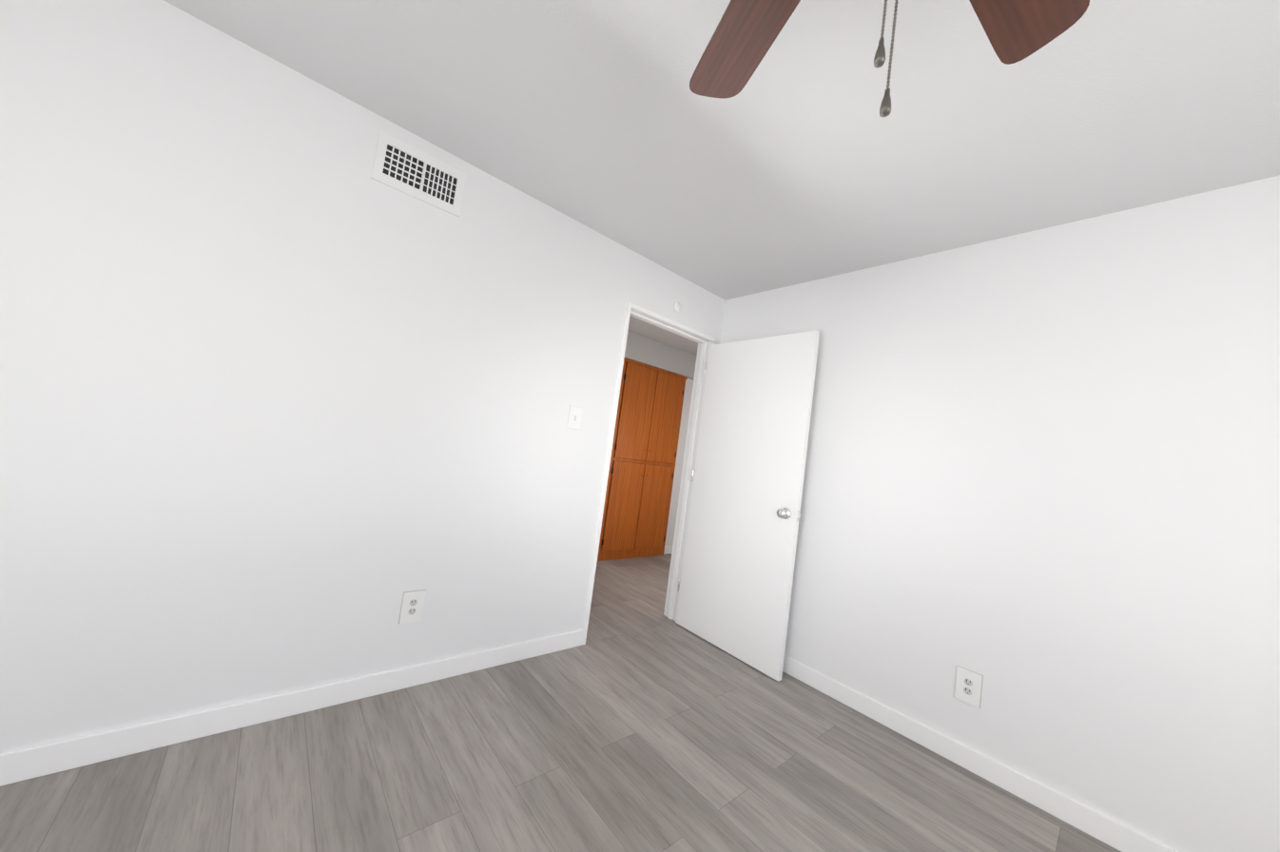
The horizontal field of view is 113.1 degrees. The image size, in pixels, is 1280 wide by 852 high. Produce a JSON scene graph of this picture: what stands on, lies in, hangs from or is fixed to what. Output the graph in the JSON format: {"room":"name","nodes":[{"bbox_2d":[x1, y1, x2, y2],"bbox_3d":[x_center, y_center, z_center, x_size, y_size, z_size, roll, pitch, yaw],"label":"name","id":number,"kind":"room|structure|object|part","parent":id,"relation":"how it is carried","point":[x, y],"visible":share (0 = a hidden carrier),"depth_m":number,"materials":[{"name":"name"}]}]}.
{"room":"empty bedroom","nodes":[
{"label":"empty bedroom","id":0,"kind":"room"},
{"bbox_2d":[0,0,717,753],"bbox_3d":[-1.029,-0.041,1.959,3.781,2.440,0.120,10,-4,-41],"label":"wall","id":1,"kind":"structure","parent":0,"point":[291,390],"depth_m":1.55,"materials":[{"name":"white paint"}]},
{"bbox_2d":[0,629,583,786],"bbox_3d":[-1.449,1.068,1.575,2.952,0.092,0.013,10,-4,-41],"label":"baseboard","id":2,"kind":"structure","parent":1,"relation":"attached to","point":[37,761],"depth_m":1.55,"materials":[{"name":"white paint"}]},
{"bbox_2d":[398,589,426,623],"bbox_3d":[-1.033,0.821,1.919,0.093,0.141,0.011,10,-4,-41],"label":"electrical outlet","id":3,"kind":"object","parent":1,"relation":"attached to","point":[412,606],"visible":1,"depth_m":1.92,"materials":[{"name":"white plastic"}]},
{"bbox_2d":[370,129,465,216],"bbox_3d":[-0.964,-1.105,1.868,0.354,0.208,0.008,10,-4,-41],"label":"air vent","id":4,"kind":"object","parent":1,"relation":"in","point":[405,168],"visible":1,"depth_m":1.86,"materials":[{"name":"white metal"}]},
{"bbox_2d":[566,406,582,429],"bbox_3d":[-0.371,-0.046,2.434,0.083,0.129,0.017,10,-4,-41],"label":"light switch","id":5,"kind":"object","parent":1,"relation":"attached to","point":[574,417],"visible":1,"depth_m":2.43,"materials":[{"name":"white plastic"}]},
{"bbox_2d":[581,301,631,644],"bbox_3d":[-0.203,0.269,2.600,0.027,2.113,0.012,10,-4,-41],"label":"trim","id":6,"kind":"structure","parent":1,"relation":"attached to","point":[606,475],"depth_m":2.59,"materials":[{"name":"white paint"}]},
{"bbox_2d":[630,310,706,343],"bbox_3d":[0.198,-0.691,2.976,0.800,0.012,0.030,10,-4,-41],"label":"door frame","id":7,"kind":"object","parent":1,"relation":"attached to","point":[666,326],"visible":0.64,"depth_m":2.96,"materials":[{"name":"white paint"}]},
{"bbox_2d":[631,303,715,342],"bbox_3d":[0.253,-0.706,2.936,0.829,0.027,0.012,10,-4,-41],"label":"trim","id":8,"kind":"structure","parent":1,"relation":"attached to","point":[666,320],"depth_m":2.90,"materials":[{"name":"white paint"}]},
{"bbox_2d":[673,302,681,312],"bbox_3d":[0.264,-0.822,2.930,0.068,0.068,0.022,10,-4,-41],"label":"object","id":9,"kind":"object","parent":1,"relation":"attached to","point":[677,307],"visible":1,"depth_m":2.92,"materials":[{"name":"white plastic"}]},
{"bbox_2d":[663,342,698,615],"bbox_3d":[0.345,0.361,3.251,0.058,2.145,0.012,10,-4,-41],"label":"trim","id":10,"kind":"structure","parent":1,"relation":"attached to","point":[681,479],"depth_m":3.23,"materials":[{"name":"white paint"}]},
{"bbox_2d":[0,553,1121,851],"bbox_3d":[0.500,1.437,1.832,6.540,0.100,5.435,10,-4,-41],"label":"floor","id":11,"kind":"structure","parent":0,"point":[637,721],"depth_m":1.54,"materials":[{"name":"grey laminate"}]},
{"bbox_2d":[597,357,687,561],"bbox_3d":[0.053,0.404,4.758,0.998,2.150,0.084,10,-4,-41],"label":"tall cabinet","id":12,"kind":"object","parent":11,"relation":"on","point":[640,478],"visible":0.98,"depth_m":4.71,"materials":[{"name":"brown wood"}]},
{"bbox_2d":[624,329,696,379],"bbox_3d":[0.074,-0.830,4.713,2.400,0.285,0.074,10,-4,-41],"label":"soffit","id":13,"kind":"structure","parent":0,"point":[645,350],"depth_m":4.79,"materials":[{"name":"grey paint"}]},
{"bbox_2d":[664,378,693,545],"bbox_3d":[-0.355,0.191,4.533,4.640,2.440,0.120,10,-4,-41],"label":"wall","id":14,"kind":"structure","parent":0,"point":[672,513],"depth_m":5.19,"materials":[{"name":"white paint"}]},
{"bbox_2d":[663,545,672,554],"bbox_3d":[0.724,1.570,5.452,1.220,0.092,0.013,10,-4,-41],"label":"baseboard","id":15,"kind":"structure","parent":14,"relation":"attached to","point":[668,549],"depth_m":5.11,"materials":[{"name":"white paint"}]},
{"bbox_2d":[664,295,725,620],"bbox_3d":[0.425,0.221,3.225,0.109,2.440,0.120,10,-4,-41],"label":"wall","id":16,"kind":"structure","parent":0,"point":[718,318],"depth_m":3.19,"materials":[{"name":"white paint"}]},
{"bbox_2d":[667,343,706,619],"bbox_3d":[0.356,0.395,3.175,0.012,2.073,0.030,10,-4,-41],"label":"door frame","id":17,"kind":"object","parent":16,"relation":"attached to","point":[685,494],"visible":1,"depth_m":3.17,"materials":[{"name":"white paint"}]},
{"bbox_2d":[675,329,819,681],"bbox_3d":[0.664,0.425,2.781,0.162,2.035,0.859,10,-4,-39],"label":"entry door","id":18,"kind":"structure","parent":16,"relation":"in","point":[736,580],"depth_m":2.70,"materials":[{"name":"white paint"}]},
{"bbox_2d":[163,0,1279,355],"bbox_3d":[0.833,-1.077,1.972,6.540,0.100,5.435,10,-4,-41],"label":"ceiling","id":19,"kind":"structure","parent":0,"point":[797,160],"depth_m":1.48,"materials":[{"name":"white paint"}]},
{"bbox_2d":[689,0,1089,116],"bbox_3d":[0.407,-0.781,0.603,1.262,0.748,1.283,10,-4,-41],"label":"ceiling fan","id":20,"kind":"object","parent":19,"relation":"hanging from","point":[746,34],"visible":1,"depth_m":0.98,"materials":[{"name":"brown wood"}]},
{"bbox_3d":[0.279,-0.969,0.988,0.154,0.026,0.523,8,-3,-16],"label":"blade","id":21,"kind":"part","parent":20,"relation":"part of","materials":[{"name":"brown wood"}]},
{"bbox_3d":[0.727,-0.918,0.827,0.523,0.026,0.154,10,-4,-34],"label":"blade","id":22,"kind":"part","parent":20,"relation":"part of","materials":[{"name":"brown wood"}]},
{"bbox_2d":[719,174,1279,851],"bbox_3d":[1.394,0.296,2.272,0.120,2.440,2.833,10,-4,-41],"label":"wall","id":23,"kind":"structure","parent":0,"point":[1041,485],"depth_m":1.74,"materials":[{"name":"white paint"}]},
{"bbox_2d":[954,665,983,708],"bbox_3d":[1.474,1.170,1.898,0.011,0.141,0.093,10,-4,-41],"label":"electrical outlet","id":24,"kind":"object","parent":23,"relation":"attached to","point":[968,688],"visible":1,"depth_m":1.89,"materials":[{"name":"white plastic"}]},
{"bbox_2d":[782,655,1178,851],"bbox_3d":[1.209,1.451,2.143,0.013,0.092,2.648,10,-4,-41],"label":"baseboard","id":25,"kind":"structure","parent":23,"relation":"attached to","point":[1106,829],"depth_m":1.80,"materials":[{"name":"white paint"}]}
]}

